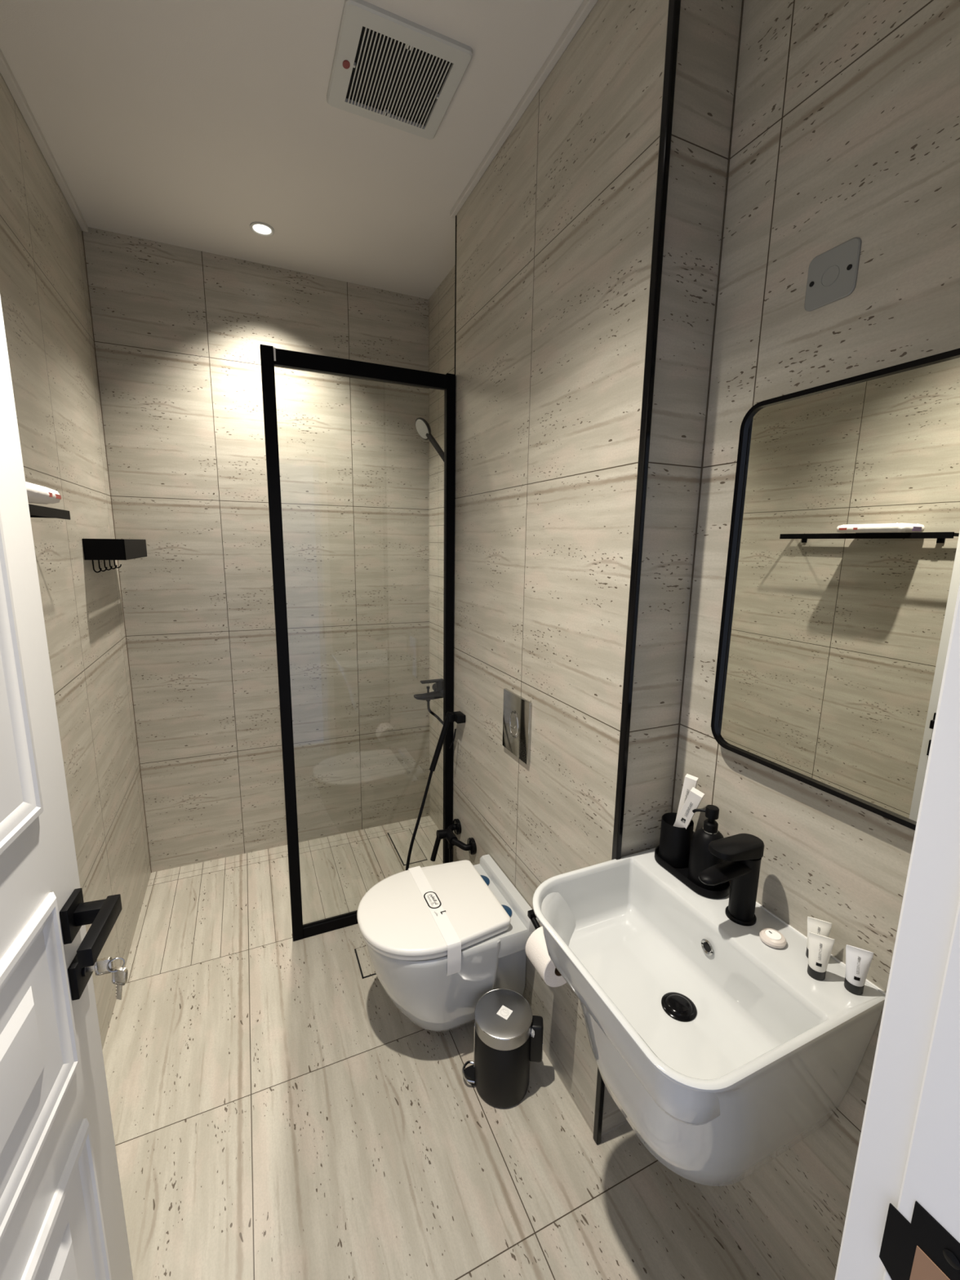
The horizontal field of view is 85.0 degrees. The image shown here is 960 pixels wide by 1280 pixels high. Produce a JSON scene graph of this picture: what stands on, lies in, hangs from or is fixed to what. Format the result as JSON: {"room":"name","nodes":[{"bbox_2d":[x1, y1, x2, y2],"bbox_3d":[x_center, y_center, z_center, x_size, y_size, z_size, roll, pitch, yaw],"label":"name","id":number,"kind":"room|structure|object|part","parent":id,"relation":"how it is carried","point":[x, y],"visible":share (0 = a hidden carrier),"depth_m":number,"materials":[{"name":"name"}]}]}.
{"room":"hotel bathroom","nodes":[
{"label":"hotel bathroom","id":0,"kind":"room"},
{"bbox_2d":[0,72,151,1050],"bbox_3d":[-1.047,-0.024,1.018,0.100,2.808,2.950,-4,11,-24],"label":"wall","id":1,"kind":"structure","parent":0,"point":[44,294],"depth_m":1.68,"materials":[{"name":"tile"}]},
{"bbox_2d":[0,48,88,232],"bbox_3d":[-1.021,-1.379,0.909,0.022,0.022,2.496,-4,11,-24],"label":"trim","id":2,"kind":"structure","parent":1,"relation":"attached to","point":[6,72],"depth_m":1.55,"materials":[{"name":"grey"}]},
{"bbox_2d":[28,503,70,519],"bbox_3d":[-0.953,-0.251,1.019,0.100,0.037,0.652,-4,11,-24],"label":"towel shelf","id":3,"kind":"object","parent":1,"relation":"attached to","point":[35,511],"visible":0.4,"depth_m":1.19,"materials":[{"name":"black metal"}]},
{"bbox_2d":[25,481,61,504],"bbox_3d":[-0.890,-0.275,0.957,0.148,0.035,0.252,-4,11,-24],"label":"folded towel","id":4,"kind":"object","parent":3,"relation":"on","point":[37,494],"visible":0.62,"depth_m":1.00,"materials":[{"name":"white fabric"}]},
{"bbox_2d":[54,493,61,499],"bbox_3d":[-0.860,-0.292,1.068,0.002,0.008,0.030,-4,11,-24],"label":"print","id":5,"kind":"object","parent":4,"relation":"on","point":[57,496],"depth_m":1.07,"materials":[{"name":"red"}]},
{"bbox_2d":[82,538,146,573],"bbox_3d":[-1.387,-0.328,2.014,0.120,0.118,0.458,-4,11,-24],"label":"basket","id":6,"kind":"object","parent":1,"relation":"attached to","point":[98,549],"visible":1,"depth_m":1.82,"materials":[{"name":"black metal"}]},
{"bbox_2d":[82,226,429,872],"bbox_3d":[-0.897,-0.314,2.619,1.500,2.808,0.100,-4,11,-24],"label":"wall","id":7,"kind":"structure","parent":0,"point":[180,331],"depth_m":2.50,"materials":[{"name":"tile"}]},
{"bbox_2d":[0,0,583,299],"bbox_3d":[-0.295,-1.452,1.088,1.700,0.080,2.950,-4,11,-24],"label":"ceiling","id":8,"kind":"structure","parent":0,"point":[190,124],"depth_m":1.52,"materials":[{"name":"white paint"}]},
{"bbox_2d":[249,222,274,235],"bbox_3d":[-0.843,-1.589,2.028,0.088,0.006,0.088,-4,11,-24],"label":"recessed light","id":9,"kind":"object","parent":8,"relation":"in","point":[261,228],"visible":1,"depth_m":2.03,"materials":[{"name":"grey plastic"}]},
{"bbox_2d":[326,0,472,139],"bbox_3d":[-0.217,-1.452,1.356,0.308,0.014,0.312,-4,11,-24],"label":"ceiling vent","id":10,"kind":"object","parent":8,"relation":"in","point":[393,64],"visible":1,"depth_m":1.33,"materials":[{"name":"grey plastic"}]},
{"bbox_2d":[347,27,450,128],"bbox_3d":[-0.216,-1.451,1.362,0.226,0.008,0.233,-4,11,-24],"label":"grille","id":11,"kind":"object","parent":10,"relation":"attached to","point":[397,76],"depth_m":1.35,"materials":[{"name":"grey plastic"}]},
{"bbox_2d":[102,815,763,1279],"bbox_3d":[-0.339,1.349,1.600,1.700,0.080,2.950,-4,11,-24],"label":"floor","id":12,"kind":"structure","parent":0,"point":[276,1115],"depth_m":1.43,"materials":[{"name":"tile"}]},
{"bbox_2d":[259,344,455,941],"bbox_3d":[-0.426,0.101,2.053,0.683,2.210,0.028,-4,11,-24],"label":"screen","id":13,"kind":"object","parent":12,"relation":"on","point":[271,357],"visible":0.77,"depth_m":1.96,"materials":[{"name":"black"}]},
{"bbox_3d":[-0.720,0.120,1.924,0.040,2.210,0.028,-4,11,-24],"label":"frame post","id":14,"kind":"part","parent":13,"relation":"part of","materials":[{"name":"black metal"}]},
{"bbox_3d":[-0.441,1.165,2.249,0.607,0.046,0.026,-4,11,-24],"label":"frame rail","id":15,"kind":"part","parent":13,"relation":"part of","materials":[{"name":"black metal"}]},
{"bbox_3d":[-0.408,-0.957,1.861,0.607,0.050,0.026,-4,11,-24],"label":"frame rail","id":16,"kind":"part","parent":13,"relation":"part of","materials":[{"name":"black metal"}]},
{"bbox_3d":[-0.131,0.082,2.184,0.036,2.210,0.028,-4,11,-24],"label":"frame post","id":17,"kind":"part","parent":13,"relation":"part of","materials":[{"name":"black metal"}]},
{"bbox_2d":[354,945,376,978],"bbox_3d":[-0.405,1.231,2.025,0.130,0.005,0.155,-4,11,-24],"label":"floor drain","id":18,"kind":"object","parent":12,"relation":"in","point":[366,967],"visible":0.41,"depth_m":2.00,"materials":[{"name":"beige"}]},
{"bbox_2d":[386,828,427,865],"bbox_3d":[-0.390,1.093,2.780,0.125,0.005,0.325,-4,11,-24],"label":"floor drain","id":19,"kind":"object","parent":12,"relation":"in","point":[401,840],"visible":1,"depth_m":2.77,"materials":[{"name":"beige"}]},
{"bbox_2d":[462,988,543,1107],"bbox_3d":[0.067,1.201,1.548,0.218,0.243,0.169,-4,11,-24],"label":"pedal bin","id":20,"kind":"object","parent":12,"relation":"on","point":[508,1037],"visible":1,"depth_m":1.49,"materials":[{"name":"black plastic"}]},
{"bbox_3d":[0.068,1.103,1.530,0.167,0.042,0.167,-4,11,-24],"label":"lid","id":21,"kind":"part","parent":20,"relation":"part of","materials":[{"name":"silver metal"}]},
{"bbox_2d":[452,0,742,1136],"bbox_3d":[0.264,-0.131,1.719,0.327,2.808,1.084,-4,11,-24],"label":"wall","id":22,"kind":"structure","parent":0,"point":[554,238],"depth_m":1.30,"materials":[{"name":"tile"}]},
{"bbox_2d":[405,711,465,870],"bbox_3d":[-0.192,0.696,2.139,0.264,0.802,0.103,-4,11,-24],"label":"bidet spray","id":23,"kind":"object","parent":22,"relation":"attached to","point":[458,717],"visible":0.71,"depth_m":2.13,"materials":[{"name":"black metal"}]},
{"bbox_2d":[356,854,538,1031],"bbox_3d":[-0.133,1.035,1.732,0.524,0.398,0.392,-4,11,-24],"label":"toilet","id":24,"kind":"object","parent":22,"relation":"attached to","point":[407,950],"visible":0.84,"depth_m":1.60,"materials":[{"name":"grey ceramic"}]},
{"bbox_3d":[-0.169,0.851,1.681,0.438,0.019,0.392,-4,11,-24],"label":"lid","id":25,"kind":"part","parent":24,"relation":"part of","materials":[{"name":"white plastic"}]},
{"bbox_3d":[-0.170,0.872,1.684,0.430,0.016,0.384,-4,11,-24],"label":"seat","id":26,"kind":"part","parent":24,"relation":"part of","materials":[{"name":"white plastic"}]},
{"bbox_2d":[408,866,461,976],"bbox_3d":[-0.154,0.890,1.695,0.046,0.106,0.399,-4,11,-24],"label":"strap","id":27,"kind":"object","parent":24,"relation":"on","point":[453,942],"visible":1,"depth_m":1.60,"materials":[{"name":"white paper"}]},
{"bbox_2d":[423,891,441,908],"bbox_3d":[-0.153,0.838,1.690,0.043,0.001,0.086,-4,11,-24],"label":"print","id":28,"kind":"object","parent":27,"relation":"on","point":[431,899],"depth_m":1.69,"materials":[{"name":"black"}]},
{"bbox_2d":[430,818,476,861],"bbox_3d":[-0.126,0.850,2.159,0.147,0.129,0.226,-4,11,-24],"label":"mixer","id":29,"kind":"object","parent":22,"relation":"attached to","point":[447,833],"visible":1,"depth_m":2.15,"materials":[{"name":"black metal"}]},
{"bbox_3d":[-0.179,0.853,2.165,0.056,0.120,0.022,-5,12,-30],"label":"lever","id":30,"kind":"part","parent":29,"relation":"part of","materials":[{"name":"black metal"}]},
{"bbox_2d":[454,215,456,374],"bbox_3d":[-0.106,-0.194,2.145,0.006,2.768,0.008,-4,11,-24],"label":"trim","id":31,"kind":"structure","parent":22,"relation":"attached to","point":[455,215],"depth_m":1.94,"materials":[{"name":"black metal"}]},
{"bbox_2d":[502,688,532,764],"bbox_3d":[0.115,0.275,1.691,0.015,0.202,0.175,-4,11,-24],"label":"flush plate","id":32,"kind":"object","parent":22,"relation":"attached to","point":[517,710],"visible":1,"depth_m":1.67,"materials":[{"name":"silver metal"}]},
{"bbox_2d":[449,0,598,217],"bbox_3d":[0.123,-1.454,1.415,0.018,0.020,1.104,-4,11,-24],"label":"trim","id":33,"kind":"structure","parent":22,"relation":"attached to","point":[587,6],"depth_m":1.39,"materials":[{"name":"grey"}]},
{"bbox_2d":[527,909,540,929],"bbox_3d":[0.205,0.827,1.494,0.076,0.061,0.175,-4,11,-24],"label":"toilet roll holder","id":34,"kind":"object","parent":22,"relation":"attached to","point":[531,913],"visible":0.24,"depth_m":1.53,"materials":[{"name":"black metal"}]},
{"bbox_2d":[525,925,566,986],"bbox_3d":[0.198,0.875,1.454,0.110,0.110,0.103,-4,11,-24],"label":"toilet paper roll","id":35,"kind":"object","parent":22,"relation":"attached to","point":[536,951],"visible":0.51,"depth_m":1.42,"materials":[{"name":"white paper"}]},
{"bbox_2d":[592,0,680,1144],"bbox_3d":[0.337,-0.009,1.167,0.014,2.768,0.020,-4,11,-24],"label":"trim","id":36,"kind":"structure","parent":22,"relation":"attached to","point":[674,6],"depth_m":1.08,"materials":[{"name":"black metal"}]},
{"bbox_2d":[428,0,959,1279],"bbox_3d":[0.321,-0.137,1.757,0.192,2.808,2.500,-4,11,-24],"label":"wall","id":37,"kind":"structure","parent":0,"point":[846,120],"depth_m":0.96,"materials":[{"name":"tile"}]},
{"bbox_2d":[413,678,443,701],"bbox_3d":[-0.230,0.247,2.583,0.193,0.102,0.210,-4,11,-24],"label":"shower mixer","id":38,"kind":"object","parent":37,"relation":"attached to","point":[437,687],"visible":0.67,"depth_m":2.57,"materials":[{"name":"black metal"}]},
{"bbox_3d":[-0.249,0.263,2.577,0.151,0.072,0.050,-4,11,-24],"label":"spout","id":39,"kind":"part","parent":38,"relation":"part of","materials":[{"name":"black metal"}]},
{"bbox_3d":[-0.230,0.222,2.578,0.126,0.050,0.048,-4,11,-24],"label":"lever","id":40,"kind":"part","parent":38,"relation":"part of","materials":[{"name":"black metal"}]},
{"bbox_2d":[415,417,444,724],"bbox_3d":[-0.184,-0.278,2.436,0.285,1.438,0.066,7,12,29],"label":"shower","id":41,"kind":"object","parent":37,"relation":"attached to","point":[423,428],"visible":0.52,"depth_m":2.34,"materials":[{"name":"black metal"}]},
{"bbox_3d":[-0.211,-0.873,2.340,0.212,0.234,0.061,9,13,36],"label":"handle","id":42,"kind":"part","parent":41,"relation":"part of","materials":[{"name":"black metal"}]},
{"bbox_2d":[671,0,743,812],"bbox_3d":[0.490,-0.019,1.237,0.002,2.768,0.002,-4,11,-24],"label":"trim","id":43,"kind":"structure","parent":37,"relation":"attached to","point":[742,5],"depth_m":1.14,"materials":[{"name":"brown"}]},
{"bbox_2d":[533,847,885,1186],"bbox_3d":[0.379,0.771,1.053,0.448,0.416,0.500,-4,11,-24],"label":"washbasin","id":44,"kind":"object","parent":37,"relation":"attached to","point":[717,1046],"visible":0.88,"depth_m":0.94,"materials":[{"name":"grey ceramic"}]},
{"bbox_2d":[654,844,730,898],"bbox_3d":[0.483,0.527,1.203,0.087,0.020,0.189,-4,11,-24],"label":"tray","id":45,"kind":"object","parent":44,"relation":"on","point":[681,873],"visible":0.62,"depth_m":1.15,"materials":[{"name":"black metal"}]},
{"bbox_2d":[658,812,693,867],"bbox_3d":[0.463,0.472,1.238,0.071,0.102,0.071,-4,11,-24],"label":"tumbler","id":46,"kind":"object","parent":45,"relation":"on","point":[674,846],"visible":0.9,"depth_m":1.21,"materials":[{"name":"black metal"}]},
{"bbox_2d":[675,773,698,819],"bbox_3d":[0.476,0.410,1.225,0.028,0.211,0.063,-1,11,-13],"label":"box","id":47,"kind":"object","parent":46,"relation":"in","point":[690,781],"visible":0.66,"depth_m":1.20,"materials":[{"name":"white cardboard"}]},
{"bbox_2d":[673,786,704,829],"bbox_3d":[0.465,0.422,1.206,0.027,0.201,0.105,-3,11,-19],"label":"box","id":48,"kind":"object","parent":46,"relation":"in","point":[695,797],"visible":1,"depth_m":1.17,"materials":[{"name":"white cardboard"}]},
{"bbox_2d":[687,804,724,891],"bbox_3d":[0.502,0.450,1.150,0.074,0.179,0.074,-4,11,-24],"label":"soap dispenser","id":49,"kind":"object","parent":45,"relation":"on","point":[700,858],"visible":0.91,"depth_m":1.13,"materials":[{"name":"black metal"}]},
{"bbox_2d":[698,833,764,926],"bbox_3d":[0.490,0.480,1.034,0.148,0.172,0.057,-4,11,-24],"label":"faucet","id":50,"kind":"object","parent":44,"relation":"on","point":[742,854],"visible":1,"depth_m":1.02,"materials":[{"name":"black metal"}]},
{"bbox_3d":[0.475,0.450,1.021,0.115,0.028,0.043,-4,11,-24],"label":"spout","id":51,"kind":"part","parent":50,"relation":"part of","materials":[{"name":"black metal"}]},
{"bbox_3d":[0.502,0.409,1.025,0.122,0.029,0.053,-4,11,-24],"label":"lever","id":52,"kind":"part","parent":50,"relation":"part of","materials":[{"name":"black metal"}]},
{"bbox_2d":[759,928,786,948],"bbox_3d":[0.559,0.568,1.000,0.046,0.015,0.046,-4,11,-24],"label":"soap","id":53,"kind":"object","parent":44,"relation":"on","point":[773,938],"visible":1,"depth_m":0.99,"materials":[{"name":"beige"}]},
{"bbox_2d":[805,916,832,958],"bbox_3d":[0.614,0.545,0.955,0.027,0.078,0.027,-2,11,-17],"label":"tube","id":54,"kind":"object","parent":44,"relation":"on","point":[819,926],"visible":0.48,"depth_m":0.95,"materials":[{"name":"white plastic"}]},
{"bbox_2d":[807,932,835,981],"bbox_3d":[0.592,0.551,0.916,0.027,0.078,0.027,-2,11,-17],"label":"tube","id":55,"kind":"object","parent":44,"relation":"on","point":[820,947],"visible":1,"depth_m":0.91,"materials":[{"name":"white plastic"}]},
{"bbox_2d":[844,944,873,995],"bbox_3d":[0.638,0.557,0.888,0.027,0.078,0.027,-2,11,-17],"label":"tube","id":56,"kind":"object","parent":44,"relation":"on","point":[858,961],"visible":1,"depth_m":0.88,"materials":[{"name":"white plastic"}]},
{"bbox_2d":[804,237,861,311],"bbox_3d":[0.600,-0.623,0.896,0.005,0.087,0.087,-4,11,-24],"label":"blank cover plate","id":57,"kind":"object","parent":37,"relation":"attached to","point":[832,277],"visible":1,"depth_m":0.89,"materials":[{"name":"grey plastic"}]},
{"bbox_2d":[711,347,959,830],"bbox_3d":[0.638,-0.072,0.859,0.028,0.699,0.548,-4,11,-24],"label":"wall mirror","id":58,"kind":"object","parent":37,"relation":"attached to","point":[842,578],"visible":1,"depth_m":0.88,"materials":[{"name":"black mirror"}]},
{"bbox_3d":[0.249,0.143,0.217,1.600,2.808,0.300,-4,11,-24],"label":"wall","id":59,"kind":"structure","parent":0,"visible":0},
{"bbox_2d":[834,582,959,1279],"bbox_3d":[0.036,0.479,0.163,0.950,2.160,0.343,-4,11,-24],"label":"door frame","id":60,"kind":"structure","parent":59,"relation":"in","point":[902,1222],"depth_m":0.45,"materials":[{"name":"white paint"}]},
{"bbox_2d":[0,296,133,1279],"bbox_3d":[-0.508,0.441,0.471,0.104,2.092,0.790,-2,11,-18],"label":"door","id":61,"kind":"structure","parent":60,"relation":"attached to","point":[62,1215],"depth_m":0.71,"materials":[{"name":"white paint"}]},
{"bbox_3d":[-0.514,0.410,0.464,0.011,1.770,0.606,-2,11,-18],"label":"panel","id":62,"kind":"part","parent":61,"relation":"part of","materials":[{"name":"white paint"}]},
{"bbox_3d":[-0.622,0.421,0.801,0.010,0.055,0.055,-2,11,-18],"label":"handle","id":63,"kind":"part","parent":61,"relation":"part of","materials":[{"name":"black metal"}]},
{"bbox_3d":[-0.622,0.516,0.819,0.013,0.055,0.055,-2,11,-18],"label":"lock plate","id":64,"kind":"part","parent":61,"relation":"part of","materials":[{"name":"black metal"}]},
{"bbox_3d":[-0.572,0.428,0.770,0.056,0.028,0.121,-4,11,-24],"label":"lever","id":65,"kind":"part","parent":61,"relation":"part of","materials":[{"name":"black metal"}]},
{"bbox_2d":[85,956,128,999],"bbox_3d":[-0.591,0.541,0.835,0.058,0.079,0.012,-1,11,-11],"label":"key","id":66,"kind":"object","parent":61,"relation":"hanging from","point":[104,966],"visible":0.97,"depth_m":0.83,"materials":[{"name":"silver metal"}]},
{"bbox_3d":[0.387,0.552,0.443,0.002,0.126,0.084,-4,11,-24],"label":"strike plate","id":67,"kind":"part","parent":60,"relation":"part of","materials":[{"name":"black metal"}]}
]}

